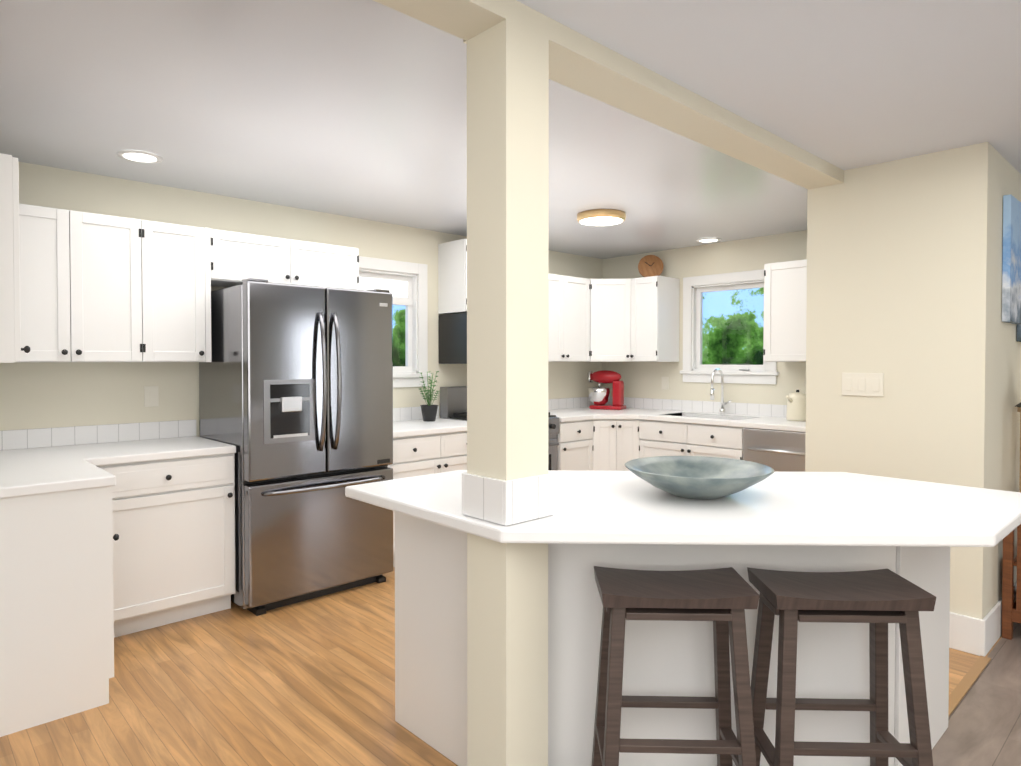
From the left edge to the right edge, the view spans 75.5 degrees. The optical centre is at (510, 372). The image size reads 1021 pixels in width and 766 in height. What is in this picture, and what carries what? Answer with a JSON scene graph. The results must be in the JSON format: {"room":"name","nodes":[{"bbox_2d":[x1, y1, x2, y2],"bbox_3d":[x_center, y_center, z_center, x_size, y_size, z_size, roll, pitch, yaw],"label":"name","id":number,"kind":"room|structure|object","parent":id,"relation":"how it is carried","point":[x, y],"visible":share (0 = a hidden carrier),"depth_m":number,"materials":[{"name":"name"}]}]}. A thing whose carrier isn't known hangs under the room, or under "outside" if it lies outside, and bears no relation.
{"room":"kitchen","nodes":[
{"label":"kitchen","id":0,"kind":"room"},
{"bbox_2d":[0,161,602,436],"bbox_3d":[-1.473,0.089,4.531,9.900,2.400,0.120,-1,1,-43],"label":"wall","id":1,"kind":"structure","parent":0,"point":[35,395],"depth_m":3.92,"materials":[{"name":"beige paint"}]},
{"bbox_2d":[0,153,31,362],"bbox_3d":[-2.231,-0.419,2.634,0.360,0.760,0.870,-1,1,-43],"label":"upper cabinet","id":2,"kind":"object","parent":1,"relation":"attached to","point":[15,217],"depth_m":2.42,"materials":[{"name":"white wood"}]},
{"bbox_2d":[144,386,158,406],"bbox_3d":[-2.098,0.140,3.854,0.075,0.120,0.008,-1,1,-43],"label":"electrical outlet","id":3,"kind":"object","parent":1,"relation":"attached to","point":[151,396],"visible":1,"depth_m":3.85,"materials":[{"name":"white plastic"}]},
{"bbox_2d":[32,205,358,361],"bbox_3d":[-1.954,-0.438,3.737,2.277,0.760,0.357,-1,1,-43],"label":"upper cabinet","id":4,"kind":"object","parent":1,"relation":"attached to","point":[77,286],"depth_m":3.50,"materials":[{"name":"white wood"}]},
{"bbox_2d":[359,256,430,387],"bbox_3d":[-0.970,-0.364,4.973,0.800,0.960,0.155,-1,1,-43],"label":"window","id":5,"kind":"structure","parent":1,"relation":"in","point":[375,273],"depth_m":5.13,"materials":[{"name":"white wood"}]},
{"bbox_2d":[438,239,589,361],"bbox_3d":[0.086,-0.560,5.640,1.465,0.940,0.382,-1,1,-43],"label":"upper cabinet","id":6,"kind":"object","parent":1,"relation":"attached to","point":[569,322],"visible":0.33,"depth_m":5.73,"materials":[{"name":"white wood"}]},
{"bbox_2d":[438,313,466,363],"bbox_3d":[-0.148,-0.266,5.372,0.750,0.390,0.457,-1,1,-43],"label":"over-the-range microwave","id":7,"kind":"object","parent":6,"relation":"attached to","point":[452,338],"visible":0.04,"depth_m":5.14,"materials":[{"name":"black metal"}]},
{"bbox_2d":[0,0,1020,258],"bbox_3d":[1.071,-1.110,1.809,9.900,0.150,7.700,-1,1,-43],"label":"ceiling","id":8,"kind":"structure","parent":0,"point":[353,108],"depth_m":2.59,"materials":[{"name":"white paint"}]},
{"bbox_2d":[117,150,161,162],"bbox_3d":[-1.869,-1.086,3.327,0.200,0.008,0.200,-1,1,-43],"label":"recessed light","id":9,"kind":"object","parent":8,"relation":"in","point":[139,156],"visible":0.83,"depth_m":3.31,"materials":[{"name":"white"}]},
{"bbox_2d":[577,209,625,225],"bbox_3d":[0.639,-1.084,4.646,0.344,0.057,0.344,-1,1,-43],"label":"flush ceiling light","id":10,"kind":"object","parent":8,"relation":"attached to","point":[599,217],"visible":1,"depth_m":4.54,"materials":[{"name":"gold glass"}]},
{"bbox_2d":[373,0,843,189],"bbox_3d":[-0.705,-1.008,1.282,6.590,0.095,0.185,-1,1,-43],"label":"beam","id":11,"kind":"structure","parent":8,"relation":"attached to","point":[581,63],"depth_m":2.30,"materials":[{"name":"beige paint"}]},
{"bbox_2d":[696,238,720,242],"bbox_3d":[1.687,-1.125,5.618,0.200,0.008,0.200,-1,1,-43],"label":"recessed light","id":12,"kind":"object","parent":8,"relation":"in","point":[704,240],"visible":1,"depth_m":5.61,"materials":[{"name":"white plastic"}]},
{"bbox_2d":[0,567,1020,765],"bbox_3d":[1.071,1.357,1.852,9.900,0.057,7.700,-1,1,-43],"label":"floor","id":13,"kind":"structure","parent":0,"point":[310,682],"depth_m":2.65,"materials":[{"name":"brown wood"}]},
{"bbox_2d":[0,487,131,736],"bbox_3d":[-2.021,0.886,2.663,0.677,0.870,0.628,-1,1,-43],"label":"base cabinet","id":14,"kind":"object","parent":13,"relation":"on","point":[109,533],"depth_m":2.52,"materials":[{"name":"white wood"}]},
{"bbox_2d":[0,435,235,498],"bbox_3d":[-1.981,0.423,3.105,1.352,0.040,1.262,-1,1,-43],"label":"countertop","id":15,"kind":"structure","parent":14,"relation":"on","point":[125,462],"depth_m":3.23,"materials":[{"name":"white stone"}]},
{"bbox_2d":[128,475,235,632],"bbox_3d":[-1.952,0.871,3.533,0.735,0.870,0.690,-1,1,-43],"label":"base cabinet","id":16,"kind":"object","parent":13,"relation":"on","point":[181,532],"depth_m":3.39,"materials":[{"name":"white wood"}]},
{"bbox_2d":[199,278,392,615],"bbox_3d":[-1.283,0.395,4.024,0.905,1.805,0.826,-1,1,-43],"label":"fridge","id":17,"kind":"object","parent":13,"relation":"on","point":[296,395],"visible":0.98,"depth_m":3.71,"materials":[{"name":"silver metal"}]},
{"bbox_2d":[387,406,466,566],"bbox_3d":[-0.683,0.780,4.740,0.915,1.010,0.670,-1,1,-43],"label":"base cabinet","id":18,"kind":"object","parent":13,"relation":"on","point":[422,447],"visible":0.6,"depth_m":4.50,"materials":[{"name":"white wood"}]},
{"bbox_2d":[418,371,438,421],"bbox_3d":[-0.622,0.179,4.992,0.186,0.381,0.213,-1,1,-43],"label":"plant","id":19,"kind":"object","parent":18,"relation":"on","point":[429,411],"visible":1,"depth_m":4.97,"materials":[{"name":"green plant"}]},
{"bbox_2d":[440,386,558,469],"bbox_3d":[-0.067,0.685,5.302,0.750,1.140,0.661,-1,1,-43],"label":"range","id":20,"kind":"object","parent":13,"relation":"on","point":[453,402],"visible":0.17,"depth_m":5.27,"materials":[{"name":"silver metal"}]},
{"bbox_2d":[462,19,553,765],"bbox_3d":[-0.008,0.181,1.949,0.194,2.305,0.194,-1,1,-43],"label":"column","id":21,"kind":"structure","parent":13,"relation":"on","point":[507,478],"depth_m":1.88,"materials":[{"name":"cream painted drywall"},{"name":"white tile"}]},
{"bbox_2d":[557,420,591,470],"bbox_3d":[0.369,0.833,5.729,0.461,0.870,0.674,-1,1,-43],"label":"base cabinet","id":22,"kind":"object","parent":13,"relation":"on","point":[574,440],"depth_m":5.47,"materials":[{"name":"white wood"}]},
{"bbox_2d":[592,416,643,470],"bbox_3d":[0.914,0.828,6.046,0.960,0.870,0.960,-1,1,-43],"label":"base cabinet","id":23,"kind":"object","parent":13,"relation":"on","point":[613,445],"depth_m":5.63,"materials":[{"name":"white wood"}]},
{"bbox_2d":[548,404,671,423],"bbox_3d":[0.797,0.375,5.896,1.324,0.040,1.007,-1,1,-43],"label":"countertop","id":24,"kind":"structure","parent":23,"relation":"on","point":[569,415],"depth_m":5.64,"materials":[{"name":"white stone"}]},
{"bbox_2d":[588,370,625,409],"bbox_3d":[0.920,0.163,6.273,0.286,0.369,0.368,-1,1,-43],"label":"stand mixer","id":25,"kind":"object","parent":24,"relation":"on","point":[599,396],"visible":1,"depth_m":6.21,"materials":[{"name":"red metal"}]},
{"bbox_2d":[640,420,691,457],"bbox_3d":[1.474,0.834,5.659,0.675,0.870,0.566,-1,1,-43],"label":"base cabinet","id":26,"kind":"object","parent":13,"relation":"on","point":[657,437],"depth_m":5.43,"materials":[{"name":"white wood"}]},
{"bbox_2d":[395,511,949,765],"bbox_3d":[0.596,0.891,2.391,2.073,0.870,0.675,0,1,2],"label":"base cabinet","id":27,"kind":"object","parent":13,"relation":"on","point":[667,658],"visible":0.44,"depth_m":2.09,"materials":[{"name":"white wood"}]},
{"bbox_2d":[345,470,1020,546],"bbox_3d":[0.606,0.437,2.329,1.660,0.040,1.775,-1,1,-43],"label":"countertop","id":28,"kind":"structure","parent":27,"relation":"on","point":[774,508],"depth_m":2.00,"materials":[{"name":"white stone"}]},
{"bbox_2d":[625,456,773,499],"bbox_3d":[0.637,0.368,2.251,0.490,0.098,0.490,-1,1,-43],"label":"bowl","id":29,"kind":"object","parent":28,"relation":"on","point":[699,477],"visible":1,"depth_m":2.29,"materials":[{"name":"ceramic"}]},
{"bbox_2d":[592,566,759,765],"bbox_3d":[0.460,0.965,1.898,0.438,0.742,0.307,0,1,2],"label":"stool","id":30,"kind":"object","parent":13,"relation":"on","point":[722,599],"visible":1,"depth_m":1.80,"materials":[{"name":"brown wood"}]},
{"bbox_2d":[692,420,731,458],"bbox_3d":[1.787,0.840,5.352,0.641,0.870,0.524,-1,1,-43],"label":"base cabinet","id":31,"kind":"object","parent":13,"relation":"on","point":[708,440],"depth_m":5.12,"materials":[{"name":"white wood"}]},
{"bbox_2d":[732,424,805,471],"bbox_3d":[2.173,0.847,4.942,0.641,0.870,0.712,-1,1,-43],"label":"dishwasher","id":32,"kind":"object","parent":13,"relation":"on","point":[769,435],"depth_m":4.77,"materials":[{"name":"silver metal"}]},
{"bbox_2d":[648,412,805,431],"bbox_3d":[1.974,0.388,5.140,0.647,0.040,1.707,-1,1,-43],"label":"countertop","id":33,"kind":"structure","parent":32,"relation":"on","point":[761,421],"depth_m":5.06,"materials":[{"name":"white stone"}]},
{"bbox_2d":[656,412,755,419],"bbox_3d":[1.647,0.463,5.498,0.388,0.198,0.748,-1,1,-43],"label":"sink","id":34,"kind":"object","parent":33,"relation":"in","point":[715,415],"depth_m":5.69,"materials":[{"name":"white stone"}]},
{"bbox_2d":[710,368,731,413],"bbox_3d":[1.781,0.163,5.575,0.210,0.394,0.112,-1,1,-43],"label":"faucet","id":35,"kind":"object","parent":33,"relation":"on","point":[722,409],"visible":1,"depth_m":5.63,"materials":[{"name":"silver metal"}]},
{"bbox_2d":[786,390,805,420],"bbox_3d":[2.204,0.252,5.016,0.206,0.235,0.220,-1,1,-43],"label":"lidded canister","id":36,"kind":"object","parent":33,"relation":"on","point":[796,405],"visible":0.71,"depth_m":4.99,"materials":[{"name":"beige ceramic"}]},
{"bbox_2d":[747,567,935,765],"bbox_3d":[0.925,0.966,1.884,0.438,0.742,0.307,0,1,2],"label":"stool","id":37,"kind":"object","parent":13,"relation":"on","point":[879,600],"visible":0.98,"depth_m":1.79,"materials":[{"name":"brown wood"}]},
{"bbox_2d":[1002,524,1020,639],"bbox_3d":[2.936,0.985,3.475,1.110,0.645,0.375,-1,1,-43],"label":"console table","id":38,"kind":"object","parent":13,"relation":"on","point":[1011,607],"visible":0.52,"depth_m":3.23,"materials":[{"name":"brown wood"}]},
{"bbox_2d":[1015,403,1020,492],"bbox_3d":[2.770,0.306,3.311,0.300,0.716,0.300,0,1,17],"label":"lantern","id":39,"kind":"object","parent":38,"relation":"on","point":[1018,406],"visible":0.92,"depth_m":3.47,"materials":[{"name":"brown wood"}]},
{"bbox_2d":[602,230,806,404],"bbox_3d":[1.910,0.067,5.766,0.120,2.400,2.720,-1,1,-43],"label":"wall","id":40,"kind":"structure","parent":0,"point":[641,379],"depth_m":5.85,"materials":[{"name":"beige paint"}]},
{"bbox_2d":[662,377,668,389],"bbox_3d":[1.445,0.101,6.167,0.008,0.120,0.075,-1,1,-43],"label":"electrical outlet","id":41,"kind":"object","parent":40,"relation":"attached to","point":[665,383],"visible":1,"depth_m":6.16,"materials":[{"name":"white plastic"}]},
{"bbox_2d":[588,259,806,361],"bbox_3d":[1.641,-0.468,5.504,0.613,0.760,2.714,-1,1,-43],"label":"upper cabinet","id":42,"kind":"object","parent":40,"relation":"attached to","point":[634,320],"visible":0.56,"depth_m":5.90,"materials":[{"name":"white wood"}]},
{"bbox_2d":[638,255,663,276],"bbox_3d":[1.298,-0.977,6.106,0.172,0.228,0.195,-1,1,-43],"label":"clock","id":43,"kind":"object","parent":42,"relation":"on","point":[650,265],"visible":0.96,"depth_m":6.09,"materials":[{"name":"brown wood"}]},
{"bbox_2d":[680,269,778,383],"bbox_3d":[1.911,-0.382,5.732,0.155,0.950,0.910,-1,1,-43],"label":"window","id":44,"kind":"structure","parent":40,"relation":"in","point":[694,368],"depth_m":5.83,"materials":[{"name":"white wood"}]},
{"bbox_2d":[805,142,1020,618],"bbox_3d":[3.111,0.090,4.470,3.310,2.400,0.815,-1,1,-43],"label":"wall block","id":45,"kind":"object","parent":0,"point":[904,275],"visible":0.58,"depth_m":3.26,"materials":[{"name":"beige paint"}]},
{"bbox_2d":[842,373,883,396],"bbox_3d":[1.822,0.063,3.416,0.009,0.120,0.200,-1,1,-43],"label":"light switch","id":46,"kind":"object","parent":45,"relation":"attached to","point":[862,384],"visible":1,"depth_m":3.41,"materials":[{"name":"white plastic"}]},
{"bbox_2d":[949,612,978,655],"bbox_3d":[1.897,1.224,3.356,0.019,0.170,0.800,-1,1,-43],"label":"baseboard","id":47,"kind":"structure","parent":45,"relation":"attached to","point":[974,636],"depth_m":3.09,"materials":[{"name":"white wood"}]},
{"bbox_2d":[979,581,1016,656],"bbox_3d":[2.714,1.221,3.547,1.470,0.170,0.019,-1,1,-43],"label":"baseboard","id":48,"kind":"structure","parent":45,"relation":"attached to","point":[990,627],"depth_m":3.12,"materials":[{"name":"white wood"}]},
{"bbox_2d":[1002,194,1020,324],"bbox_3d":[2.577,-0.561,3.370,0.400,0.620,0.033,-1,1,-43],"label":"picture","id":49,"kind":"object","parent":45,"relation":"attached to","point":[1011,281],"visible":0.98,"depth_m":3.25},
{"bbox_2d":[1017,324,1020,341],"bbox_3d":[2.850,-0.476,3.622,0.400,0.620,0.043,-1,1,-43],"label":"picture","id":50,"kind":"object","parent":45,"relation":"attached to","point":[1018,333],"visible":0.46,"depth_m":3.50},
{"label":"outside","id":51,"kind":"structure","parent":0,"visible":0},
{"bbox_2d":[393,288,763,365],"bbox_3d":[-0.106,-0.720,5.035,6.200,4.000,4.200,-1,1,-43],"label":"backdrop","id":52,"kind":"structure","parent":51,"point":[726,342],"depth_m":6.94,"materials":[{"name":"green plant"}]}
]}

